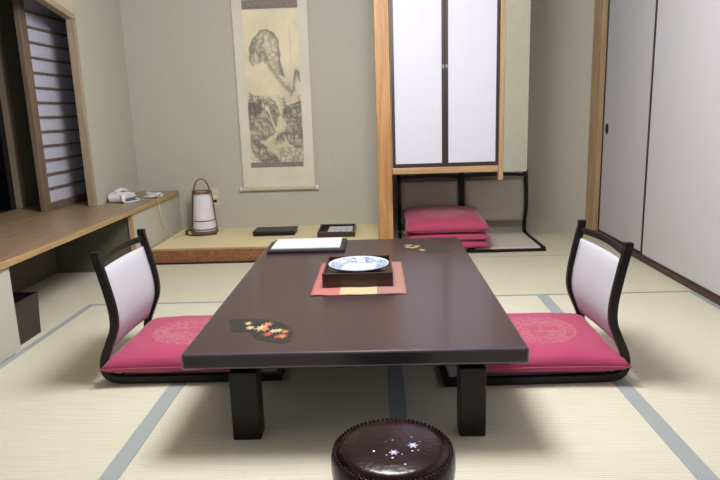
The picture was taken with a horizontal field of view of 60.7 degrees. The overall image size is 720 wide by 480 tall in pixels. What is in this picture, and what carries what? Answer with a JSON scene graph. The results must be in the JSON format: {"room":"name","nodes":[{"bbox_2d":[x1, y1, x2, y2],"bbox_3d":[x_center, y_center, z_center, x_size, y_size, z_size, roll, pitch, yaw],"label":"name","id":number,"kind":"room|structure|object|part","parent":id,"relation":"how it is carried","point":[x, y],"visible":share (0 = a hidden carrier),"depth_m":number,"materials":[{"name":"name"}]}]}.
{"room":"japanese tatami room","nodes":[
{"label":"japanese tatami room","id":0,"kind":"room"},
{"bbox_2d":[54,0,138,205],"bbox_3d":[-2.204,-1.096,3.707,0.102,2.171,3.791,-1,12,2],"label":"wall","id":1,"kind":"structure","parent":0,"point":[98,22],"depth_m":5.11,"materials":[{"name":"paint"}]},
{"bbox_2d":[119,0,594,234],"bbox_3d":[-0.307,-1.293,5.604,5.300,2.680,0.100,-1,12,2],"label":"wall","id":2,"kind":"structure","parent":0,"point":[180,56],"depth_m":5.58,"materials":[{"name":"paint"}]},
{"bbox_2d":[211,188,219,204],"bbox_3d":[-1.357,-0.405,5.758,0.075,0.155,0.016,-1,12,2],"label":"wall outlet","id":3,"kind":"object","parent":2,"relation":"attached to","point":[215,191],"visible":0.88,"depth_m":5.75,"materials":[{"name":"beige plastic"}]},
{"bbox_2d":[231,0,318,191],"bbox_3d":[-0.778,-1.425,5.511,0.728,1.975,0.042,-1,12,2],"label":"scroll","id":4,"kind":"object","parent":2,"relation":"hanging from","point":[270,37],"visible":1,"depth_m":5.54},
{"bbox_2d":[241,8,303,162],"bbox_3d":[-0.777,-1.372,5.523,0.486,1.336,0.004,-1,12,2],"label":"painting","id":5,"kind":"object","parent":4,"relation":"on","point":[271,41],"depth_m":5.52},
{"bbox_2d":[0,230,719,479],"bbox_3d":[-0.106,0.591,2.958,4.730,0.061,6.040,-1,12,2],"label":"floor","id":6,"kind":"structure","parent":0,"point":[60,420],"depth_m":2.47,"materials":[{"name":"wicker"}]},
{"bbox_2d":[13,292,40,344],"bbox_3d":[-1.918,0.425,3.318,0.283,0.231,0.228,-1,12,2],"label":"waste bin","id":7,"kind":"object","parent":6,"relation":"on","point":[26,304],"visible":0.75,"depth_m":3.32,"materials":[{"name":"brown wood"}]},
{"bbox_2d":[0,190,181,362],"bbox_3d":[-2.101,0.373,2.988,0.713,0.482,5.786,-1,12,2],"label":"desk","id":8,"kind":"object","parent":6,"relation":"on","point":[28,257],"visible":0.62,"depth_m":4.54,"materials":[{"name":"brown wood"}]},
{"bbox_3d":[-1.831,0.662,1.646,0.062,0.447,3.055,-1,12,2],"label":"panel","id":9,"kind":"part","parent":8,"relation":"part of","materials":[{"name":"paint"}]},
{"bbox_3d":[-2.402,0.202,3.938,0.060,0.448,1.700,-1,12,2],"label":"panel","id":10,"kind":"part","parent":8,"relation":"part of","materials":[{"name":"paint"}]},
{"bbox_2d":[0,190,178,261],"bbox_3d":[-1.957,0.149,2.937,0.374,0.033,5.786,-1,12,2],"label":"countertop","id":11,"kind":"structure","parent":8,"relation":"on","point":[16,244],"depth_m":3.98,"materials":[{"name":"brown wood"}]},
{"bbox_3d":[-2.050,0.024,4.736,0.604,0.448,0.048,-1,12,2],"label":"panel","id":12,"kind":"part","parent":8,"relation":"part of","materials":[{"name":"paint"}]},
{"bbox_2d":[108,188,139,202],"bbox_3d":[-1.940,-0.374,5.087,0.221,0.110,0.245,0,12,10],"label":"telephone","id":13,"kind":"object","parent":8,"relation":"on","point":[121,195],"visible":1,"depth_m":5.03,"materials":[{"name":"white plastic"}]},
{"bbox_3d":[-1.887,-0.345,5.051,0.101,0.061,0.173,9,16,41],"label":"handset cord","id":14,"kind":"part","parent":13,"relation":"part of","materials":[{"name":"white plastic"}]},
{"bbox_3d":[-1.731,0.023,4.692,0.033,0.447,0.024,-1,12,2],"label":"post","id":15,"kind":"part","parent":8,"relation":"part of","materials":[{"name":"brown wood"}]},
{"bbox_2d":[144,192,163,197],"bbox_3d":[-1.770,-0.389,5.280,0.147,0.044,0.225,-1,12,2],"label":"cable","id":16,"kind":"object","parent":8,"relation":"on","point":[151,194],"visible":1,"depth_m":5.26,"materials":[{"name":"white plastic"}]},
{"bbox_3d":[-1.718,-0.096,5.258,0.029,0.447,1.131,-1,12,2],"label":"panel","id":17,"kind":"part","parent":8,"relation":"part of","materials":[{"name":"paint"}]},
{"bbox_2d":[136,199,182,237],"bbox_3d":[-1.677,-0.185,5.283,0.395,0.374,0.165,-13,16,-43],"label":"power cord","id":18,"kind":"object","parent":8,"relation":"hanging from","point":[136,199],"visible":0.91,"depth_m":5.19,"materials":[{"name":"beige plastic"}]},
{"bbox_2d":[90,229,284,382],"bbox_3d":[-0.748,0.281,2.925,0.802,0.598,0.556,-1,12,2],"label":"chair","id":19,"kind":"object","parent":6,"relation":"on","point":[130,284],"visible":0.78,"depth_m":2.78,"materials":[{"name":"white fabric"}]},
{"bbox_3d":[-1.123,0.040,2.884,0.034,0.038,0.499,-1,12,2],"label":"crest rail","id":20,"kind":"part","parent":19,"relation":"part of","materials":[{"name":"black paint"}]},
{"bbox_3d":[-1.103,0.268,2.932,0.075,0.377,0.498,-1,12,2],"label":"backrest","id":21,"kind":"part","parent":19,"relation":"part of","materials":[{"name":"fabric"}]},
{"bbox_3d":[-0.741,0.233,3.183,0.802,0.586,0.028,-1,12,2],"label":"frame","id":22,"kind":"part","parent":19,"relation":"part of","materials":[{"name":"black paint"}]},
{"bbox_2d":[96,315,229,375],"bbox_3d":[-0.806,0.487,2.975,0.666,0.113,0.660,-1,12,2],"label":"floor cushion","id":23,"kind":"object","parent":19,"relation":"on","point":[158,347],"visible":0.48,"depth_m":2.77,"materials":[{"name":"fabric"}]},
{"bbox_2d":[151,223,378,263],"bbox_3d":[-0.754,0.019,5.369,1.843,0.116,0.916,-1,12,2],"label":"platform","id":24,"kind":"object","parent":6,"relation":"on","point":[230,244],"visible":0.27,"depth_m":5.09,"materials":[{"name":"brown wood"}]},
{"bbox_2d":[185,229,216,235],"bbox_3d":[-1.479,-0.062,5.551,0.381,0.012,0.187,8,15,40],"label":"power cord","id":25,"kind":"object","parent":24,"relation":"on","point":[186,233],"visible":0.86,"depth_m":5.47,"materials":[{"name":"black plastic"}]},
{"bbox_2d":[191,178,218,234],"bbox_3d":[-1.419,-0.310,5.553,0.246,0.494,0.246,-1,12,2],"label":"paper lantern","id":26,"kind":"object","parent":24,"relation":"on","point":[203,219],"visible":1,"depth_m":5.50,"materials":[{"name":"white paper"}]},
{"bbox_3d":[-1.425,-0.494,5.514,0.148,0.118,0.021,-1,12,2],"label":"handle","id":27,"kind":"part","parent":26,"relation":"part of","materials":[{"name":"brown wood"}]},
{"bbox_3d":[-1.417,-0.263,5.563,0.210,0.342,0.210,-1,12,2],"label":"lamp shade","id":28,"kind":"part","parent":26,"relation":"part of","materials":[{"name":"paper"}]},
{"bbox_2d":[253,226,297,235],"bbox_3d":[-0.746,-0.078,5.446,0.370,0.042,0.220,-1,12,2],"label":"flat box","id":29,"kind":"object","parent":24,"relation":"on","point":[285,230],"visible":1,"depth_m":5.35,"materials":[{"name":"black leather"}]},
{"bbox_2d":[317,223,355,237],"bbox_3d":[-0.197,-0.085,5.384,0.320,0.046,0.380,-1,12,2],"label":"serving tray","id":30,"kind":"object","parent":24,"relation":"on","point":[323,230],"visible":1,"depth_m":5.20,"materials":[{"name":"brown paint"}]},
{"bbox_2d":[328,226,352,231],"bbox_3d":[-0.170,-0.082,5.384,0.215,0.022,0.300,-1,12,2],"label":"leaflet","id":31,"kind":"object","parent":30,"relation":"in","point":[334,228],"visible":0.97,"depth_m":5.41,"materials":[{"name":"paper"}]},
{"bbox_2d":[181,237,528,439],"bbox_3d":[0.007,0.357,3.067,1.202,0.348,1.885,-1,12,2],"label":"table","id":32,"kind":"object","parent":6,"relation":"on","point":[448,314],"visible":0.98,"depth_m":2.34,"materials":[{"name":"paint"}]},
{"bbox_3d":[-0.411,0.588,2.236,0.102,0.262,0.080,-1,12,2],"label":"leg","id":33,"kind":"part","parent":32,"relation":"part of","materials":[{"name":"black paint"}]},
{"bbox_2d":[267,237,346,253],"bbox_3d":[-0.316,0.032,3.766,0.460,0.025,0.320,-1,12,2],"label":"folder","id":34,"kind":"object","parent":32,"relation":"on","point":[303,245],"visible":1,"depth_m":3.69,"materials":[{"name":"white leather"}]},
{"bbox_3d":[0.004,0.260,3.047,1.082,0.022,1.765,-1,12,2],"label":"under frame","id":35,"kind":"part","parent":32,"relation":"part of","materials":[{"name":"black wood"}]},
{"bbox_2d":[310,261,406,295],"bbox_3d":[0.001,0.182,3.046,0.432,0.004,0.608,-1,12,2],"label":"table runner","id":36,"kind":"object","parent":32,"relation":"on","point":[399,287],"visible":0.44,"depth_m":2.84,"materials":[{"name":"fabric"}]},
{"bbox_2d":[322,255,392,287],"bbox_3d":[-0.007,0.150,3.032,0.329,0.066,0.355,-1,12,2],"label":"wooden box","id":37,"kind":"object","parent":36,"relation":"on","point":[331,277],"visible":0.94,"depth_m":2.86,"materials":[{"name":"brown wood"}]},
{"bbox_2d":[328,256,388,272],"bbox_3d":[-0.006,0.128,3.018,0.297,0.035,0.297,-1,12,2],"label":"plate","id":38,"kind":"object","parent":37,"relation":"in","point":[351,264],"visible":0.99,"depth_m":3.06,"materials":[{"name":"white ceramic"}]},
{"bbox_3d":[0.400,0.567,2.210,0.094,0.262,0.080,-1,12,2],"label":"leg","id":39,"kind":"part","parent":32,"relation":"part of","materials":[{"name":"black paint"}]},
{"bbox_2d":[373,0,393,238],"bbox_3d":[0.175,-1.151,4.699,0.112,2.620,0.125,-1,12,2],"label":"wooden pillar","id":40,"kind":"structure","parent":6,"relation":"on","point":[380,7],"depth_m":4.68,"materials":[{"name":"brown wood"}]},
{"bbox_2d":[331,418,455,479],"bbox_3d":[0.094,0.683,1.720,0.344,0.254,0.344,-1,12,2],"label":"round stool","id":41,"kind":"object","parent":6,"relation":"on","point":[383,449],"visible":1,"depth_m":1.66,"materials":[{"name":"red paint"}]},
{"bbox_2d":[397,173,471,252],"bbox_3d":[0.622,-0.254,5.274,0.581,0.598,0.706,-1,12,2],"label":"chair","id":42,"kind":"object","parent":6,"relation":"on","point":[430,193],"visible":0.52,"depth_m":5.54,"materials":[{"name":"grey fabric"}]},
{"bbox_3d":[0.349,-0.241,5.283,0.029,0.586,0.706,-1,12,2],"label":"frame","id":43,"kind":"part","parent":42,"relation":"part of","materials":[{"name":"black paint"}]},
{"bbox_3d":[0.623,-0.571,5.537,0.521,0.038,0.030,-1,12,2],"label":"crest rail","id":44,"kind":"part","parent":42,"relation":"part of","materials":[{"name":"black paint"}]},
{"bbox_3d":[0.630,-0.340,5.574,0.520,0.377,0.066,-1,12,2],"label":"backrest","id":45,"kind":"part","parent":42,"relation":"part of","materials":[{"name":"grey fabric"}]},
{"bbox_2d":[401,230,491,247],"bbox_3d":[0.711,-0.022,5.241,0.695,0.084,0.701,-1,12,2],"label":"floor cushion","id":46,"kind":"object","parent":42,"relation":"on","point":[471,243],"visible":0.17,"depth_m":4.93,"materials":[{"name":"fabric"}]},
{"bbox_2d":[402,222,490,240],"bbox_3d":[0.713,-0.086,5.227,0.695,0.089,0.701,-1,13,2],"label":"floor cushion","id":47,"kind":"object","parent":46,"relation":"on","point":[462,236],"visible":0.31,"depth_m":4.93,"materials":[{"name":"fabric"}]},
{"bbox_2d":[402,206,491,233],"bbox_3d":[0.705,-0.181,5.194,0.695,0.147,0.699,-1,12,2],"label":"floor cushion","id":48,"kind":"object","parent":47,"relation":"on","point":[428,219],"visible":1,"depth_m":4.95,"materials":[{"name":"fabric"}]},
{"bbox_3d":[0.896,-0.255,5.266,0.029,0.586,0.706,-1,12,2],"label":"frame","id":49,"kind":"part","parent":42,"relation":"part of","materials":[{"name":"black paint"}]},
{"bbox_2d":[461,169,545,252],"bbox_3d":[1.200,-0.268,5.250,0.600,0.598,0.706,-1,12,2],"label":"chair","id":50,"kind":"object","parent":6,"relation":"on","point":[505,199],"visible":0.77,"depth_m":5.52,"materials":[{"name":"black paint"}]},
{"bbox_3d":[0.917,-0.255,5.261,0.030,0.586,0.706,-1,12,2],"label":"frame","id":51,"kind":"part","parent":50,"relation":"part of","materials":[{"name":"black paint"}]},
{"bbox_3d":[1.200,-0.585,5.514,0.538,0.038,0.030,-1,12,2],"label":"crest rail","id":52,"kind":"part","parent":50,"relation":"part of","materials":[{"name":"black paint"}]},
{"bbox_3d":[1.207,-0.354,5.551,0.538,0.377,0.066,-1,12,2],"label":"backrest","id":53,"kind":"part","parent":50,"relation":"part of","materials":[{"name":"grey fabric"}]},
{"bbox_3d":[1.200,0.083,4.974,0.536,0.020,0.021,-1,12,2],"label":"rail","id":54,"kind":"part","parent":50,"relation":"part of","materials":[{"name":"black paint"}]},
{"bbox_3d":[1.483,-0.269,5.243,0.030,0.586,0.706,-1,12,2],"label":"frame","id":55,"kind":"part","parent":50,"relation":"part of","materials":[{"name":"black paint"}]},
{"bbox_2d":[439,219,633,386],"bbox_3d":[0.736,0.259,2.799,0.778,0.598,0.556,-2,12,0],"label":"chair","id":56,"kind":"object","parent":6,"relation":"on","point":[595,277],"visible":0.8,"depth_m":2.64,"materials":[{"name":"fabric"}]},
{"bbox_3d":[0.368,0.552,2.858,0.023,0.020,0.496,-2,12,0],"label":"rail","id":57,"kind":"part","parent":56,"relation":"part of","materials":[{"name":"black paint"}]},
{"bbox_2d":[485,313,636,372],"bbox_3d":[0.810,0.461,2.850,0.666,0.112,0.660,-1,12,2],"label":"floor cushion","id":58,"kind":"object","parent":56,"relation":"on","point":[556,342],"visible":0.65,"depth_m":2.63,"materials":[{"name":"fabric"}]},
{"bbox_3d":[0.735,0.211,3.056,0.778,0.586,0.028,-2,12,0],"label":"frame","id":59,"kind":"part","parent":56,"relation":"part of","materials":[{"name":"black paint"}]},
{"bbox_3d":[1.079,0.226,2.793,0.073,0.377,0.498,-2,12,0],"label":"backrest","id":60,"kind":"part","parent":56,"relation":"part of","materials":[{"name":"fabric"}]},
{"bbox_3d":[1.084,-0.003,2.745,0.033,0.038,0.499,-2,12,0],"label":"crest rail","id":61,"kind":"part","parent":56,"relation":"part of","materials":[{"name":"black paint"}]},
{"bbox_2d":[585,0,607,230],"bbox_3d":[2.094,-1.352,5.364,0.085,2.620,0.218,-1,12,2],"label":"wooden pillar","id":62,"kind":"structure","parent":6,"relation":"on","point":[601,6],"depth_m":5.37,"materials":[{"name":"brown wood"}]},
{"bbox_2d":[595,230,719,305],"bbox_3d":[2.059,0.514,2.747,0.055,0.040,5.670,-1,12,2],"label":"trim","id":63,"kind":"structure","parent":6,"relation":"on","point":[711,297],"depth_m":4.01,"materials":[{"name":"brown wood"}]},
{"bbox_2d":[597,0,655,252],"bbox_3d":[2.094,-1.090,4.791,0.034,2.258,0.990,-1,12,2],"label":"door","id":64,"kind":"structure","parent":63,"relation":"on","point":[630,23],"depth_m":4.83,"materials":[{"name":"paper"}]},
{"bbox_2d":[640,0,719,297],"bbox_3d":[2.036,-0.801,3.417,0.034,2.258,1.880,-1,12,2],"label":"door","id":65,"kind":"structure","parent":63,"relation":"on","point":[680,233],"depth_m":3.86,"materials":[{"name":"paper"}]},
{"bbox_3d":[-2.991,-0.757,2.572,0.100,2.320,5.690,-1,12,2],"label":"wall","id":66,"kind":"structure","parent":0,"visible":0},
{"bbox_2d":[0,0,97,238],"bbox_3d":[-2.557,-0.758,2.596,0.763,1.986,5.460,-1,12,2],"label":"window","id":67,"kind":"structure","parent":66,"relation":"in","point":[46,32],"depth_m":4.74,"materials":[{"name":"white paper"}]},
{"bbox_2d":[0,0,39,212],"bbox_3d":[-2.797,-0.908,3.112,0.100,2.018,4.319,-1,12,2],"label":"window","id":68,"kind":"structure","parent":67,"relation":"on","point":[18,180],"depth_m":4.82,"materials":[{"name":"brown wood"}]},
{"bbox_3d":[-2.805,-0.850,2.833,0.010,2.018,3.749,-1,12,2],"label":"pane","id":69,"kind":"part","parent":68,"relation":"part of","materials":[{"name":"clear glass"}]},
{"bbox_3d":[-2.736,-1.243,4.707,0.060,2.018,0.080,-1,12,2],"label":"post","id":70,"kind":"part","parent":68,"relation":"part of","materials":[{"name":"brown wood"}]},
{"bbox_3d":[-2.535,0.255,2.522,0.760,0.033,4.900,-1,12,2],"label":"sill","id":71,"kind":"part","parent":67,"relation":"part of","materials":[{"name":"brown wood"}]},
{"bbox_3d":[-2.494,-0.304,5.194,0.703,0.033,0.560,-1,12,2],"label":"sill","id":72,"kind":"part","parent":67,"relation":"part of","materials":[{"name":"brown wood"}]},
{"bbox_3d":[-2.381,-0.325,5.056,0.032,0.055,0.675,-1,12,2],"label":"rail","id":73,"kind":"part","parent":67,"relation":"part of","materials":[{"name":"brown wood"}]},
{"bbox_3d":[0.186,-1.244,5.146,0.070,2.620,0.789,-1,12,2],"label":"wall","id":74,"kind":"structure","parent":0,"visible":0},
{"bbox_2d":[389,0,530,179],"bbox_3d":[0.749,-1.528,4.976,1.034,2.012,0.877,-1,12,2],"label":"upper cabinet","id":75,"kind":"object","parent":74,"relation":"attached to","point":[459,69],"visible":0.98,"depth_m":4.63,"materials":[{"name":"white paper"}]},
{"bbox_3d":[0.432,-1.341,4.606,0.402,1.587,0.024,-1,12,2],"label":"door","id":76,"kind":"part","parent":75,"relation":"part of","materials":[{"name":"white paper"}]},
{"bbox_3d":[0.431,-1.345,4.606,0.356,1.538,0.014,-1,12,2],"label":"door panel","id":77,"kind":"part","parent":75,"relation":"part of","materials":[{"name":"paper"}]},
{"bbox_3d":[0.670,-0.630,5.173,0.816,0.048,0.864,-1,12,2],"label":"rail","id":78,"kind":"part","parent":75,"relation":"part of","materials":[{"name":"brown wood"}]},
{"bbox_3d":[0.837,-1.351,4.594,0.406,1.587,0.024,-1,12,2],"label":"door","id":79,"kind":"part","parent":75,"relation":"part of","materials":[{"name":"white paper"}]},
{"bbox_3d":[0.838,-1.356,4.594,0.360,1.538,0.014,-1,12,2],"label":"door panel","id":80,"kind":"part","parent":75,"relation":"part of","materials":[{"name":"paper"}]},
{"bbox_3d":[1.056,-1.453,4.572,0.035,2.012,0.054,-1,12,2],"label":"post","id":81,"kind":"part","parent":75,"relation":"part of","materials":[{"name":"brown wood"}]}
]}

